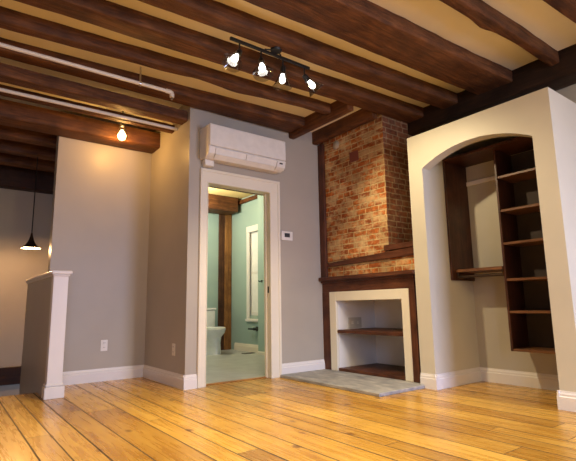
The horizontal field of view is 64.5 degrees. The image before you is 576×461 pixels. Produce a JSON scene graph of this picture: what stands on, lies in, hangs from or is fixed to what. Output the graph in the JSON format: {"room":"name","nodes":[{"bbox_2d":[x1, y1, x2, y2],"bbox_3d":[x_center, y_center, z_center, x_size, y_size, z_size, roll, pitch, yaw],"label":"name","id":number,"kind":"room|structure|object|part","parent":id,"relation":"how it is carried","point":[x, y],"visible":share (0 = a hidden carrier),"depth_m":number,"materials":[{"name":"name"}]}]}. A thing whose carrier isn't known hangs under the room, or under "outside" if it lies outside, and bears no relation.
{"room":"living room","nodes":[
{"label":"living room","id":0,"kind":"room"},
{"bbox_2d":[0,188,52,396],"bbox_3d":[-4.120,1.448,5.824,3.400,5.070,0.100,6,-12,-37],"label":"wall","id":1,"kind":"structure","parent":0,"point":[17,264],"depth_m":6.25,"materials":[{"name":"beige paint"}]},
{"bbox_2d":[0,366,20,385],"bbox_3d":[-4.108,1.862,5.663,3.100,0.220,0.048,6,-12,-37],"label":"stair stringer","id":2,"kind":"object","parent":1,"relation":"attached to","point":[8,375],"visible":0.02,"depth_m":5.99,"materials":[{"name":"brown wood"}]},
{"bbox_2d":[0,165,53,193],"bbox_3d":[-4.030,-0.835,6.115,3.300,0.473,0.183,6,-12,-37],"label":"header","id":3,"kind":"object","parent":1,"relation":"attached to","point":[14,178],"visible":0.31,"depth_m":6.31,"materials":[{"name":"brown wood"}]},
{"bbox_2d":[19,270,72,399],"bbox_3d":[-2.463,1.597,4.502,0.168,2.294,1.572,6,-12,-37],"label":"wall","id":4,"kind":"structure","parent":0,"point":[47,293],"depth_m":4.13,"materials":[{"name":"beige paint"}]},
{"bbox_3d":[-2.042,0.927,4.029,0.122,1.050,0.090,6,-12,-37],"label":"post","id":5,"kind":"part","parent":4,"relation":"part of","materials":[{"name":"white paint"}]},
{"bbox_2d":[48,111,151,371],"bbox_3d":[-2.065,0.203,5.048,1.013,2.930,0.122,6,-12,-37],"label":"wall","id":6,"kind":"structure","parent":0,"point":[99,231],"depth_m":4.99,"materials":[{"name":"beige paint"}]},
{"bbox_2d":[0,99,159,153],"bbox_3d":[-2.829,-1.156,4.450,3.176,0.178,0.268,6,-12,-37],"label":"joist","id":7,"kind":"object","parent":6,"relation":"attached to","point":[12,114],"visible":0.98,"depth_m":4.78,"materials":[{"name":"brown wood"}]},
{"bbox_2d":[100,340,107,350],"bbox_3d":[-1.958,1.224,4.864,0.072,0.116,0.009,6,-12,-37],"label":"wall outlet","id":8,"kind":"object","parent":6,"relation":"attached to","point":[104,343],"visible":1,"depth_m":4.86,"materials":[{"name":"white plastic"}]},
{"bbox_2d":[62,365,185,389],"bbox_3d":[-1.671,1.442,4.363,0.988,0.130,1.084,6,-12,-37],"label":"baseboard","id":9,"kind":"structure","parent":6,"relation":"attached to","point":[173,379],"depth_m":4.75,"materials":[{"name":"white paint"}]},
{"bbox_2d":[144,105,185,373],"bbox_3d":[-1.324,0.156,5.014,0.122,2.870,1.080,6,-12,-37],"label":"wall","id":10,"kind":"structure","parent":0,"point":[165,242],"depth_m":4.88,"materials":[{"name":"beige paint"}]},
{"bbox_2d":[0,84,174,133],"bbox_3d":[-2.528,-1.240,4.058,3.176,0.074,0.094,6,-12,-37],"label":"joist","id":11,"kind":"object","parent":10,"relation":"attached to","point":[1,85],"visible":0.7,"depth_m":4.42,"materials":[{"name":"brown wood"}]},
{"bbox_2d":[0,88,176,130],"bbox_3d":[-2.464,-1.216,3.970,3.176,0.049,0.033,6,-12,-37],"label":"pipe","id":12,"kind":"object","parent":10,"relation":"attached to","point":[1,89],"visible":1,"depth_m":4.34,"materials":[{"name":"white metal"}]},
{"bbox_2d":[172,343,174,355],"bbox_3d":[-1.126,1.171,4.492,0.009,0.116,0.072,6,-12,-37],"label":"wall outlet","id":13,"kind":"object","parent":10,"relation":"attached to","point":[173,344],"visible":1,"depth_m":4.49,"materials":[{"name":"white plastic"}]},
{"bbox_2d":[207,213,218,325],"bbox_3d":[-1.922,0.636,7.778,2.300,2.840,0.100,6,-12,-37],"label":"wall","id":14,"kind":"structure","parent":0,"point":[213,219],"depth_m":8.17,"materials":[{"name":"paint"}]},
{"bbox_2d":[208,187,252,199],"bbox_3d":[-1.017,-0.872,6.709,2.212,0.080,3.090,6,-12,-37],"label":"ceiling","id":15,"kind":"structure","parent":0,"point":[239,195],"depth_m":7.88,"materials":[{"name":"paint"}]},
{"bbox_2d":[208,194,237,214],"bbox_3d":[-1.840,-0.521,7.701,2.100,0.264,0.369,6,-12,-37],"label":"beam","id":16,"kind":"structure","parent":15,"relation":"attached to","point":[217,204],"depth_m":8.03,"materials":[{"name":"brown wood"}]},
{"bbox_2d":[209,186,263,195],"bbox_3d":[-0.856,-0.731,6.387,2.070,0.307,0.155,6,-12,-37],"label":"beam","id":17,"kind":"structure","parent":15,"relation":"attached to","point":[209,186],"depth_m":6.53,"materials":[{"name":"brown wood"}]},
{"bbox_2d":[231,194,257,349],"bbox_3d":[-0.079,0.509,7.183,0.088,2.840,3.090,6,-12,-37],"label":"wall","id":18,"kind":"structure","parent":0,"point":[247,214],"depth_m":8.08,"materials":[{"name":"paint"}]},
{"bbox_2d":[238,195,257,204],"bbox_3d":[-0.753,-0.529,8.122,0.049,0.066,1.010,6,-12,-37],"label":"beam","id":19,"kind":"structure","parent":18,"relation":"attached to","point":[254,197],"depth_m":8.03,"materials":[{"name":"brown wood"}]},
{"bbox_2d":[234,343,264,354],"bbox_3d":[-1.443,1.943,7.420,2.671,0.130,1.260,-1,-9,1],"label":"baseboard","id":20,"kind":"structure","parent":18,"relation":"attached to","point":[237,346],"depth_m":7.67,"materials":[{"name":"beige paint"}]},
{"bbox_2d":[245,224,257,321],"bbox_3d":[-0.522,0.706,7.693,0.086,1.630,0.620,6,-12,-37],"label":"window","id":21,"kind":"structure","parent":18,"relation":"in","point":[251,231],"depth_m":7.81,"materials":[{"name":"white paint"}]},
{"bbox_3d":[-0.526,1.486,7.552,0.045,0.045,0.620,6,-12,-37],"label":"sill","id":22,"kind":"part","parent":21,"relation":"part of","materials":[{"name":"white paint"}]},
{"bbox_3d":[-0.501,0.699,7.710,0.030,1.450,0.500,6,-12,-37],"label":"sash","id":23,"kind":"part","parent":21,"relation":"part of","materials":[{"name":"white paint"}]},
{"bbox_2d":[251,233,257,311],"bbox_3d":[-0.507,0.693,7.707,0.004,1.340,0.410,6,-12,-37],"label":"shade","id":24,"kind":"object","parent":21,"relation":"attached to","point":[254,236],"depth_m":7.79,"materials":[{"name":"white fabric"}]},
{"bbox_2d":[180,106,323,374],"bbox_3d":[-0.011,0.176,5.259,2.512,2.870,0.110,6,-12,-37],"label":"wall","id":25,"kind":"structure","parent":0,"point":[301,287],"depth_m":5.16,"materials":[{"name":"beige paint"}]},
{"bbox_2d":[0,63,187,124],"bbox_3d":[-2.347,-1.305,3.825,3.176,0.107,0.157,6,-12,-37],"label":"joist","id":26,"kind":"object","parent":25,"relation":"attached to","point":[9,74],"visible":1,"depth_m":4.15,"materials":[{"name":"brown wood"}]},
{"bbox_2d":[197,167,281,387],"bbox_3d":[-0.513,0.473,4.806,0.987,2.152,0.145,6,-12,-37],"label":"door frame","id":27,"kind":"structure","parent":25,"relation":"in","point":[270,189],"depth_m":4.89,"materials":[{"name":"beige paint"}]},
{"bbox_2d":[200,123,285,173],"bbox_3d":[-0.463,-0.823,4.875,0.942,0.400,0.224,6,-12,-37],"label":"air conditioner","id":28,"kind":"object","parent":25,"relation":"attached to","point":[219,144],"visible":1,"depth_m":4.75,"materials":[{"name":"white plastic"}]},
{"bbox_3d":[-0.405,-0.920,4.811,0.934,0.228,0.026,6,-12,-37],"label":"panel","id":29,"kind":"part","parent":28,"relation":"part of","materials":[{"name":"white plastic"}]},
{"bbox_2d":[183,359,324,389],"bbox_3d":[-0.269,1.480,4.750,1.750,0.138,0.017,6,-12,-37],"label":"baseboard","id":30,"kind":"structure","parent":25,"relation":"attached to","point":[190,382],"depth_m":5.00,"materials":[{"name":"white paint"}]},
{"bbox_2d":[281,231,292,240],"bbox_3d":[-0.014,0.062,5.190,0.157,0.105,0.025,6,-12,-37],"label":"thermostat","id":31,"kind":"object","parent":25,"relation":"attached to","point":[285,235],"visible":1,"depth_m":5.18,"materials":[{"name":"white plastic"}]},
{"bbox_2d":[258,195,264,351],"bbox_3d":[-0.271,0.606,7.258,0.112,2.680,0.586,6,-12,-37],"label":"door","id":32,"kind":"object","parent":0,"point":[261,343],"visible":0.14,"depth_m":7.37,"materials":[{"name":"paint"}]},
{"bbox_2d":[0,349,575,460],"bbox_3d":[-0.680,1.228,2.583,6.590,0.064,9.600,6,-12,-37],"label":"floor","id":33,"kind":"structure","parent":0,"point":[141,418],"depth_m":2.98,"materials":[{"name":"brown wood"}]},
{"bbox_2d":[206,308,225,354],"bbox_3d":[-1.282,1.647,7.521,0.424,0.733,0.733,6,-12,-37],"label":"toilet","id":34,"kind":"object","parent":33,"relation":"on","point":[214,333],"visible":0.54,"depth_m":7.28,"materials":[{"name":"ceramic"}]},
{"bbox_3d":[-1.451,1.514,7.767,0.400,0.310,0.170,6,-12,-37],"label":"tank","id":35,"kind":"part","parent":34,"relation":"part of","materials":[{"name":"ceramic"}]},
{"bbox_3d":[-1.242,1.589,7.476,0.376,0.023,0.584,6,-12,-37],"label":"seat lid","id":36,"kind":"part","parent":34,"relation":"part of","materials":[{"name":"ceramic"}]},
{"bbox_2d":[218,214,231,349],"bbox_3d":[-1.140,0.896,8.244,0.260,2.446,0.033,6,-12,-37],"label":"post","id":37,"kind":"object","parent":33,"relation":"on","point":[225,221],"visible":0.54,"depth_m":8.23,"materials":[{"name":"brown wood"}]},
{"bbox_2d":[280,369,424,396],"bbox_3d":[0.613,1.483,4.517,0.715,0.030,1.405,6,-12,-37],"label":"hearth slab","id":38,"kind":"object","parent":33,"relation":"on","point":[376,386],"visible":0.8,"depth_m":4.33,"materials":[{"name":"grey stone"}]},
{"bbox_2d":[319,270,420,382],"bbox_3d":[1.058,1.009,4.987,0.705,1.043,1.367,6,-12,-37],"label":"fireplace surround","id":39,"kind":"object","parent":38,"relation":"on","point":[386,345],"visible":0.82,"depth_m":5.17,"materials":[{"name":"brown wood"}]},
{"bbox_2d":[348,317,361,327],"bbox_3d":[0.775,1.072,5.321,0.214,0.120,0.016,6,-12,-37],"label":"wall outlet","id":40,"kind":"object","parent":39,"relation":"attached to","point":[353,322],"visible":1,"depth_m":5.31,"materials":[{"name":"grey plastic"}]},
{"bbox_2d":[318,113,414,277],"bbox_3d":[1.068,-0.388,5.243,0.701,1.793,1.365,6,-12,-37],"label":"brick chimney","id":41,"kind":"object","parent":39,"relation":"on","point":[365,216],"visible":0.83,"depth_m":5.03,"materials":[{"name":"orange brick"}]},
{"bbox_3d":[0.420,-0.252,5.531,0.034,1.639,0.095,6,-12,-37],"label":"edge post","id":42,"kind":"part","parent":41,"relation":"part of","materials":[{"name":"brown wood"}]},
{"bbox_2d":[312,109,376,144],"bbox_3d":[0.628,-1.205,5.288,0.081,0.157,0.993,6,-12,-37],"label":"board","id":43,"kind":"object","parent":41,"relation":"attached to","point":[360,117],"visible":0.95,"depth_m":5.23,"materials":[{"name":"brown wood"}]},
{"bbox_2d":[319,270,414,280],"bbox_3d":[0.801,0.488,4.883,0.080,0.042,1.367,6,-12,-37],"label":"mantel shelf","id":44,"kind":"object","parent":39,"relation":"attached to","point":[404,273],"depth_m":4.73,"materials":[{"name":"brown wood"}]},
{"bbox_2d":[337,327,402,336],"bbox_3d":[1.087,1.099,4.970,0.632,0.036,0.934,6,-12,-37],"label":"shelf","id":45,"kind":"object","parent":39,"relation":"attached to","point":[386,331],"depth_m":4.98,"materials":[{"name":"brown wood"}]},
{"bbox_3d":[0.838,1.068,4.796,0.034,0.871,1.132,6,-12,-37],"label":"white frame","id":46,"kind":"part","parent":39,"relation":"part of","materials":[{"name":"beige paint"}]},
{"bbox_2d":[0,0,575,131],"bbox_3d":[-0.093,-1.807,2.233,6.590,0.060,7.500,6,-12,-37],"label":"ceiling","id":47,"kind":"structure","parent":0,"point":[542,20],"depth_m":3.72,"materials":[{"name":"paint"}]},
{"bbox_2d":[0,42,173,99],"bbox_3d":[-2.556,-1.476,3.112,3.763,0.230,0.043,6,-12,-37],"label":"pipe","id":48,"kind":"object","parent":47,"relation":"attached to","point":[3,45],"visible":1,"depth_m":3.77,"materials":[{"name":"metal"}]},
{"bbox_2d":[117,111,125,139],"bbox_3d":[-1.779,-1.124,4.904,0.122,0.367,0.122,6,-12,-37],"label":"bulb","id":49,"kind":"object","parent":47,"relation":"hanging from","point":[121,135],"visible":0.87,"depth_m":4.87,"materials":[{"name":"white glass"}]},
{"bbox_2d":[0,37,304,132],"bbox_3d":[-2.111,-1.426,3.842,5.344,0.106,0.286,5,-11,-33],"label":"joist","id":50,"kind":"object","parent":47,"relation":"attached to","point":[184,95],"visible":0.86,"depth_m":4.37,"materials":[{"name":"brown wood"}]},
{"bbox_2d":[0,6,330,114],"bbox_3d":[-1.807,-1.493,3.429,5.354,0.117,0.155,5,-11,-33],"label":"joist","id":51,"kind":"object","parent":47,"relation":"attached to","point":[11,20],"visible":1,"depth_m":3.77,"materials":[{"name":"brown wood"}]},
{"bbox_2d":[14,0,422,122],"bbox_3d":[-1.178,-1.516,3.353,6.259,0.115,0.223,5,-11,-33],"label":"joist","id":52,"kind":"object","parent":47,"relation":"attached to","point":[112,16],"visible":0.94,"depth_m":3.66,"materials":[{"name":"brown wood"}]},
{"bbox_2d":[138,0,457,108],"bbox_3d":[-0.925,-1.575,3.024,6.258,0.115,0.197,5,-11,-33],"label":"joist","id":53,"kind":"object","parent":47,"relation":"attached to","point":[212,13],"visible":0.98,"depth_m":3.66,"materials":[{"name":"brown wood"}]},
{"bbox_2d":[230,37,315,88],"bbox_3d":[-0.096,-1.294,3.623,0.952,0.296,0.228,6,-12,-37],"label":"track light","id":54,"kind":"object","parent":53,"relation":"attached to","point":[275,50],"visible":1,"depth_m":3.61,"materials":[{"name":"black metal"}]},
{"bbox_3d":[-0.390,-1.285,3.393,0.064,0.076,0.052,6,-12,-37],"label":"bulb","id":55,"kind":"part","parent":54,"relation":"part of","materials":[{"name":"white glass"}]},
{"bbox_3d":[-0.199,-1.259,3.518,0.051,0.078,0.058,6,-12,-37],"label":"bulb","id":56,"kind":"part","parent":54,"relation":"part of","materials":[{"name":"white glass"}]},
{"bbox_3d":[-0.045,-1.225,3.687,0.050,0.078,0.050,6,-12,-37],"label":"bulb","id":57,"kind":"part","parent":54,"relation":"part of","materials":[{"name":"white glass"}]},
{"bbox_3d":[0.198,-1.230,3.839,0.070,0.072,0.051,6,-12,-37],"label":"bulb","id":58,"kind":"part","parent":54,"relation":"part of","materials":[{"name":"white glass"}]},
{"bbox_2d":[289,101,353,139],"bbox_3d":[0.340,-1.235,5.073,0.092,0.159,0.993,6,-12,-37],"label":"beam","id":59,"kind":"structure","parent":47,"relation":"attached to","point":[315,120],"depth_m":4.98,"materials":[{"name":"brown wood"}]},
{"bbox_2d":[244,0,512,94],"bbox_3d":[-0.627,-1.642,2.631,6.269,0.120,0.377,5,-11,-34],"label":"joist","id":60,"kind":"object","parent":47,"relation":"attached to","point":[365,24],"visible":1,"depth_m":3.52,"materials":[{"name":"brown wood"}]},
{"bbox_2d":[407,44,575,135],"bbox_3d":[2.993,-1.539,3.207,0.263,0.246,5.150,6,-12,-37],"label":"header beam","id":61,"kind":"structure","parent":47,"relation":"attached to","point":[536,75],"depth_m":4.22,"materials":[{"name":"brown wood"}]},
{"bbox_2d":[440,0,558,65],"bbox_3d":[-0.258,-1.728,2.148,6.245,0.118,0.153,6,-11,-35],"label":"joist","id":62,"kind":"object","parent":47,"relation":"attached to","point":[482,14],"visible":1,"depth_m":3.42,"materials":[{"name":"brown wood"}]},
{"bbox_2d":[543,0,575,22],"bbox_3d":[-0.015,-1.785,1.832,6.253,0.116,0.165,6,-11,-34],"label":"joist","id":63,"kind":"object","parent":47,"relation":"attached to","point":[567,8],"visible":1,"depth_m":3.16,"materials":[{"name":"brown wood"}]},
{"bbox_2d":[407,87,575,391],"bbox_3d":[1.891,0.196,4.044,0.719,2.377,1.338,6,-12,-37],"label":"wall","id":64,"kind":"structure","parent":0,"point":[447,328],"depth_m":3.97,"materials":[{"name":"beige paint"}]},
{"bbox_2d":[420,367,575,411],"bbox_3d":[1.907,1.302,3.849,0.736,0.130,1.355,6,-12,-37],"label":"baseboard","id":65,"kind":"structure","parent":64,"relation":"attached to","point":[566,400],"depth_m":4.12,"materials":[{"name":"white paint"}]},
{"bbox_2d":[442,136,555,353],"bbox_3d":[2.025,0.142,4.152,0.384,1.843,1.025,6,-12,-37],"label":"organizer","id":66,"kind":"object","parent":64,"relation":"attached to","point":[524,271],"visible":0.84,"depth_m":4.21,"materials":[{"name":"brown wood"}]},
{"bbox_3d":[1.718,-0.090,4.596,0.384,1.185,0.020,6,-12,-37],"label":"panel","id":67,"kind":"part","parent":66,"relation":"part of","materials":[{"name":"brown wood"}]},
{"bbox_2d":[456,266,502,272],"bbox_3d":[1.894,0.375,4.344,0.324,0.028,0.459,6,-12,-37],"label":"shelf","id":68,"kind":"object","parent":66,"relation":"attached to","point":[497,268],"depth_m":4.31,"materials":[{"name":"brown wood"}]},
{"bbox_3d":[1.794,0.422,4.259,0.028,0.028,0.459,6,-12,-37],"label":"hanging rail","id":69,"kind":"part","parent":66,"relation":"part of","materials":[{"name":"brown wood"}]},
{"bbox_2d":[442,136,533,167],"bbox_3d":[2.011,-0.756,4.300,0.384,0.022,1.025,6,-12,-37],"label":"shelf","id":70,"kind":"object","parent":66,"relation":"attached to","point":[519,144],"depth_m":4.32,"materials":[{"name":"brown wood"}]},
{"bbox_3d":[2.046,0.161,4.193,0.299,1.820,0.020,6,-12,-37],"label":"tower panel","id":71,"kind":"part","parent":66,"relation":"part of","materials":[{"name":"brown wood"}]},
{"bbox_2d":[497,167,536,182],"bbox_3d":[2.192,-0.510,4.088,0.285,0.022,0.506,6,-12,-37],"label":"shelf","id":72,"kind":"object","parent":66,"relation":"attached to","point":[528,175],"depth_m":4.17,"materials":[{"name":"brown wood"}]},
{"bbox_2d":[501,203,539,214],"bbox_3d":[2.197,-0.200,4.037,0.285,0.022,0.506,6,-12,-37],"label":"shelf","id":73,"kind":"object","parent":66,"relation":"attached to","point":[532,209],"depth_m":4.11,"materials":[{"name":"brown wood"}]},
{"bbox_2d":[504,238,543,246],"bbox_3d":[2.202,0.096,3.988,0.285,0.022,0.506,6,-12,-37],"label":"shelf","id":74,"kind":"object","parent":66,"relation":"attached to","point":[538,242],"depth_m":4.06,"materials":[{"name":"brown wood"}]},
{"bbox_2d":[507,276,547,281],"bbox_3d":[2.207,0.414,3.936,0.285,0.022,0.506,6,-12,-37],"label":"shelf","id":75,"kind":"object","parent":66,"relation":"attached to","point":[509,278],"depth_m":4.02,"materials":[{"name":"brown wood"}]},
{"bbox_2d":[510,310,550,312],"bbox_3d":[2.211,0.692,3.890,0.285,0.022,0.506,6,-12,-37],"label":"shelf","id":76,"kind":"object","parent":66,"relation":"attached to","point":[511,311],"depth_m":3.90,"materials":[{"name":"brown wood"}]},
{"bbox_2d":[513,347,555,353],"bbox_3d":[2.216,1.011,3.837,0.285,0.022,0.506,6,-12,-37],"label":"shelf","id":77,"kind":"object","parent":66,"relation":"attached to","point":[548,350],"depth_m":3.87,"materials":[{"name":"brown wood"}]},
{"bbox_2d":[466,84,575,374],"bbox_3d":[2.881,-0.166,3.458,0.100,2.870,6.300,6,-12,-37],"label":"wall","id":78,"kind":"structure","parent":0,"point":[494,347],"depth_m":4.47,"materials":[{"name":"beige paint"}]},
{"bbox_3d":[-3.618,-1.208,5.533,3.400,0.060,2.100,6,-12,-37],"label":"ceiling","id":79,"kind":"structure","parent":0,"visible":0},
{"bbox_2d":[0,153,54,172],"bbox_3d":[-3.768,-0.997,5.771,3.280,0.274,0.158,6,-12,-37],"label":"joist","id":80,"kind":"object","parent":79,"relation":"attached to","point":[5,159],"visible":0.29,"depth_m":5.95,"materials":[{"name":"brown wood"}]},
{"bbox_2d":[0,139,55,160],"bbox_3d":[-3.449,-1.071,5.354,3.280,0.274,0.159,6,-12,-37],"label":"joist","id":81,"kind":"object","parent":79,"relation":"attached to","point":[6,146],"visible":0.29,"depth_m":5.50,"materials":[{"name":"brown wood"}]},
{"bbox_2d":[0,125,56,148],"bbox_3d":[-3.129,-1.145,4.936,3.280,0.274,0.158,6,-12,-37],"label":"joist","id":82,"kind":"object","parent":79,"relation":"attached to","point":[6,132],"visible":0.26,"depth_m":5.05,"materials":[{"name":"brown wood"}]},
{"bbox_2d":[21,157,40,248],"bbox_3d":[-3.065,-0.477,5.535,0.213,1.398,0.213,6,-12,-37],"label":"pendant lamp","id":83,"kind":"object","parent":79,"relation":"hanging from","point":[30,244],"visible":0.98,"depth_m":5.45,"materials":[{"name":"brown metal"}]},
{"bbox_3d":[-3.056,0.117,5.437,0.213,0.186,0.213,6,-12,-37],"label":"lamp shade","id":84,"kind":"part","parent":83,"relation":"part of","materials":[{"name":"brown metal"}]},
{"bbox_3d":[-3.067,-0.568,5.550,0.011,1.215,0.011,-6,-11,30],"label":"cord","id":85,"kind":"part","parent":83,"relation":"part of","materials":[{"name":"black metal"}]}
]}

